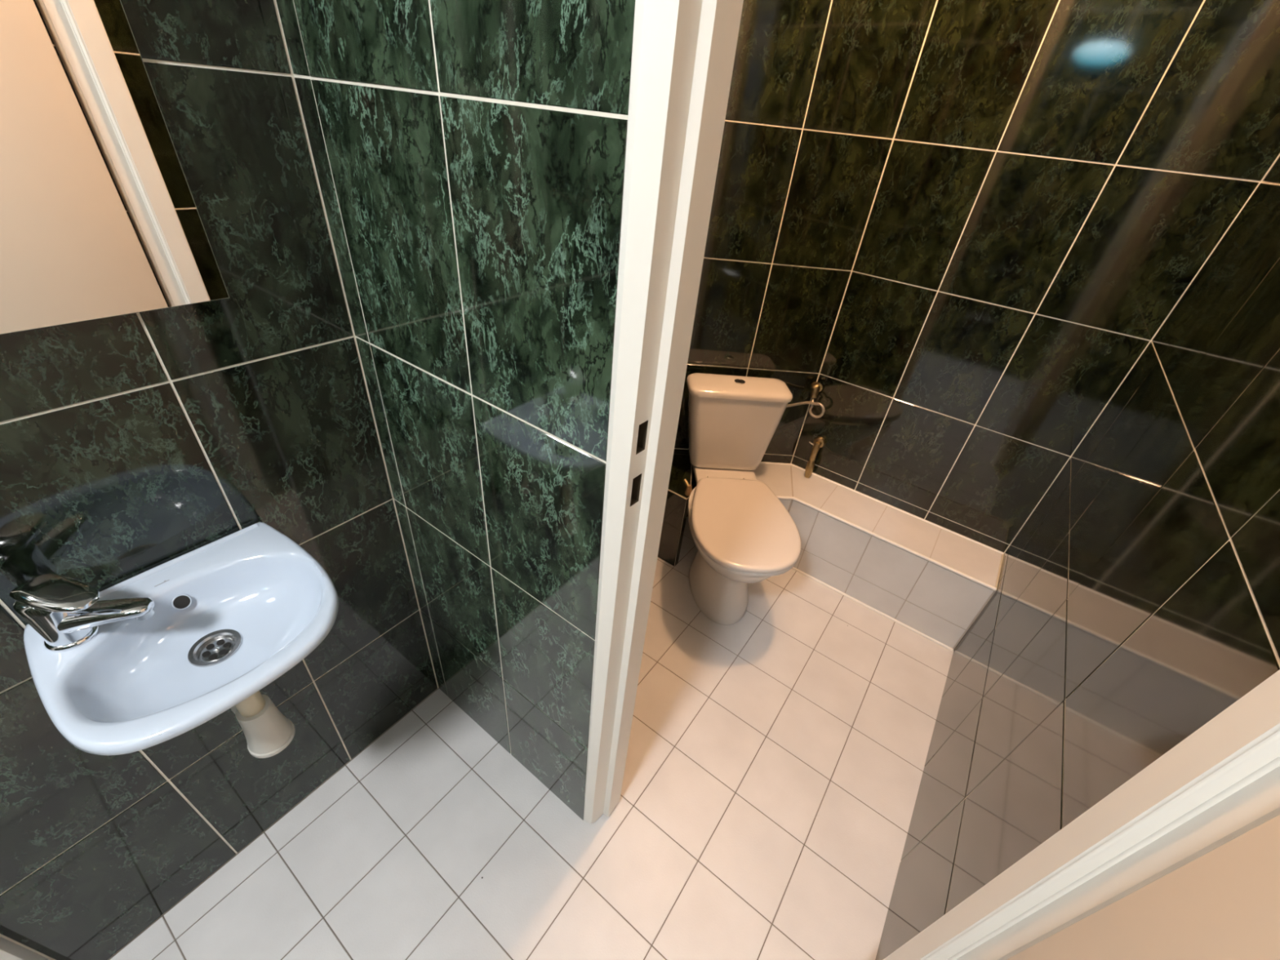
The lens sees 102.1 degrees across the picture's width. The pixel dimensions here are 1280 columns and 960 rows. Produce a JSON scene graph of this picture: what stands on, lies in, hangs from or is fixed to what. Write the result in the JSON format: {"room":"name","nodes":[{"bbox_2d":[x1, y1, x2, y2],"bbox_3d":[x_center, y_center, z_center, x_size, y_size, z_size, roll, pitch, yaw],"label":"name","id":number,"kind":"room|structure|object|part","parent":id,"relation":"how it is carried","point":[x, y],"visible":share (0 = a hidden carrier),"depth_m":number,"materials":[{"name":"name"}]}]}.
{"room":"restroom","nodes":[
{"label":"restroom","id":0,"kind":"room"},
{"bbox_2d":[0,0,438,959],"bbox_3d":[-0.678,-0.272,0.701,0.071,2.520,2.820,27,40,26],"label":"wall","id":1,"kind":"structure","parent":0,"point":[131,445],"depth_m":0.82,"materials":[{"name":"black tile"}]},
{"bbox_2d":[0,936,49,959],"bbox_3d":[-1.008,0.162,0.382,0.034,2.089,0.075,27,40,26],"label":"trim","id":2,"kind":"structure","parent":1,"relation":"attached to","point":[9,950],"depth_m":0.87,"materials":[{"name":"beige paint"}]},
{"bbox_2d":[0,0,229,334],"bbox_3d":[-0.743,-0.454,0.321,0.006,0.780,0.600,27,41,27],"label":"wall mirror","id":3,"kind":"object","parent":1,"relation":"attached to","point":[100,217],"visible":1,"depth_m":0.59,"materials":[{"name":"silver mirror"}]},
{"bbox_2d":[23,521,339,755],"bbox_3d":[-0.646,0.256,0.790,0.331,0.139,0.338,27,40,26],"label":"basin","id":4,"kind":"object","parent":1,"relation":"attached to","point":[235,612],"visible":0.97,"depth_m":0.78,"materials":[{"name":"white ceramic"}]},
{"bbox_2d":[8,573,155,652],"bbox_3d":[-0.740,0.176,0.691,0.136,0.100,0.056,1,36,-7],"label":"mixer tap","id":5,"kind":"object","parent":4,"relation":"on","point":[66,612],"visible":1,"depth_m":0.68,"materials":[{"name":"silver metal"}]},
{"bbox_3d":[-0.752,0.145,0.666,0.090,0.024,0.048,9,36,4],"label":"lever","id":6,"kind":"part","parent":5,"relation":"part of","materials":[{"name":"silver metal"}]},
{"bbox_3d":[-0.728,0.186,0.708,0.107,0.038,0.040,-3,37,-13],"label":"spout","id":7,"kind":"part","parent":5,"relation":"part of","materials":[{"name":"silver metal"}]},
{"bbox_2d":[231,690,295,758],"bbox_3d":[-0.723,0.374,0.925,0.187,0.221,0.079,27,40,26],"label":"trap","id":8,"kind":"object","parent":4,"relation":"attached to","point":[267,731],"visible":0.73,"depth_m":0.91,"materials":[{"name":"white plastic"}]},
{"bbox_2d":[275,0,635,820],"bbox_3d":[-0.240,-0.267,0.762,0.586,2.520,0.097,27,40,26],"label":"wall partition","id":9,"kind":"structure","parent":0,"point":[468,156],"depth_m":0.70,"materials":[{"name":"green tile"}]},
{"bbox_2d":[583,0,743,823],"bbox_3d":[-0.005,0.025,0.737,0.048,2.079,0.099,27,40,26],"label":"trim","id":10,"kind":"structure","parent":9,"relation":"attached to","point":[683,52],"depth_m":0.56,"materials":[{"name":"beige paint"}]},
{"bbox_2d":[108,516,953,959],"bbox_3d":[-0.147,0.971,1.241,1.360,0.060,3.200,27,40,26],"label":"floor","id":11,"kind":"structure","parent":0,"point":[776,757],"depth_m":1.31,"materials":[{"name":"grey tile"}]},
{"bbox_2d":[657,452,692,566],"bbox_3d":[0.132,0.096,2.144,0.266,0.352,0.287,27,40,26],"label":"box","id":12,"kind":"object","parent":11,"relation":"on","point":[675,514],"visible":0.43,"depth_m":2.00,"materials":[{"name":"black tile"}]},
{"bbox_3d":[0.065,0.017,1.947,0.264,0.006,0.006,27,40,26],"label":"edge trim","id":13,"kind":"part","parent":12,"relation":"part of","materials":[{"name":"tile"}]},
{"bbox_2d":[683,479,692,496],"bbox_3d":[0.173,0.026,1.905,0.047,0.050,0.029,27,40,26],"label":"valve","id":14,"kind":"object","parent":12,"relation":"on","point":[689,489],"visible":0.93,"depth_m":1.90,"materials":[{"name":"gold metal"}]},
{"bbox_2d":[686,373,801,625],"bbox_3d":[0.332,0.106,1.833,0.371,0.732,0.703,3,36,-5],"label":"toilet","id":15,"kind":"object","parent":11,"relation":"on","point":[742,534],"visible":1,"depth_m":1.82,"materials":[{"name":"white ceramic"}]},
{"bbox_3d":[0.320,0.300,1.855,0.343,0.392,0.480,3,36,-5],"label":"bowl","id":16,"kind":"part","parent":15,"relation":"part of","materials":[{"name":"white ceramic"}]},
{"bbox_3d":[0.355,-0.334,1.852,0.371,0.032,0.158,3,36,-5],"label":"cistern lid","id":17,"kind":"part","parent":15,"relation":"part of","materials":[{"name":"white ceramic"}]},
{"bbox_3d":[0.339,0.148,1.715,0.347,0.016,0.460,3,36,-5],"label":"seat","id":18,"kind":"part","parent":15,"relation":"part of","materials":[{"name":"white plastic"}]},
{"bbox_3d":[0.341,0.133,1.705,0.349,0.019,0.462,3,36,-5],"label":"seat lid","id":19,"kind":"part","parent":15,"relation":"part of","materials":[{"name":"white plastic"}]},
{"bbox_2d":[786,398,824,417],"bbox_3d":[0.605,-0.270,1.960,0.189,0.074,0.059,-4,37,-15],"label":"supply hose","id":20,"kind":"object","parent":15,"relation":"attached to","point":[812,403],"visible":0.97,"depth_m":1.96,"materials":[{"name":"silver metal"}]},
{"bbox_2d":[753,461,1004,651],"bbox_3d":[0.757,0.260,2.039,1.044,0.330,0.373,27,40,26],"label":"ledge","id":21,"kind":"object","parent":11,"relation":"on","point":[933,580],"visible":0.69,"depth_m":1.92,"materials":[{"name":"tile"}]},
{"bbox_2d":[804,435,826,478],"bbox_3d":[0.697,-0.093,2.096,0.058,0.172,0.058,27,40,26],"label":"valve","id":22,"kind":"object","parent":21,"relation":"on","point":[819,442],"visible":1,"depth_m":2.07,"materials":[{"name":"gold metal"}]},
{"bbox_3d":[0.790,0.181,1.882,0.908,0.012,0.122,21,38,19],"label":"edge trim","id":23,"kind":"part","parent":21,"relation":"part of","materials":[{"name":"white tile"}]},
{"bbox_2d":[673,0,937,516],"bbox_3d":[0.433,-0.844,1.668,0.626,2.520,0.062,3,36,-5],"label":"wall","id":24,"kind":"structure","parent":0,"point":[819,89],"depth_m":1.58,"materials":[{"name":"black tile"}]},
{"bbox_2d":[810,382,822,398],"bbox_3d":[0.668,-0.346,1.969,0.039,0.060,0.050,27,40,26],"label":"angle valve","id":25,"kind":"object","parent":24,"relation":"attached to","point":[816,387],"visible":1,"depth_m":1.95,"materials":[{"name":"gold metal"}]},
{"bbox_3d":[0.662,-0.356,1.955,0.034,0.027,0.033,27,40,26],"label":"valve handle","id":26,"kind":"part","parent":25,"relation":"part of","materials":[{"name":"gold metal"}]},
{"bbox_2d":[791,0,1279,553],"bbox_3d":[1.091,-0.651,1.503,0.897,2.520,0.071,27,40,26],"label":"wall","id":27,"kind":"structure","parent":0,"point":[1058,175],"depth_m":1.43,"materials":[{"name":"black tile"}]},
{"bbox_2d":[875,155,1279,959],"bbox_3d":[1.003,-0.173,0.827,0.052,2.520,1.372,27,40,26],"label":"wall","id":28,"kind":"structure","parent":0,"point":[1137,602],"depth_m":0.92,"materials":[{"name":"tile"}]},
{"bbox_2d":[883,669,1279,959],"bbox_3d":[0.518,0.285,0.458,0.052,2.078,0.100,27,40,26],"label":"trim","id":29,"kind":"structure","parent":28,"relation":"attached to","point":[1220,783],"depth_m":0.51,"materials":[{"name":"beige paint"}]},
{"bbox_2d":[1006,814,1279,959],"bbox_3d":[0.295,0.455,0.217,0.048,2.023,0.640,27,40,26],"label":"door","id":30,"kind":"structure","parent":28,"relation":"in","point":[1224,904],"depth_m":0.41,"materials":[{"name":"beige paint"}]}
]}

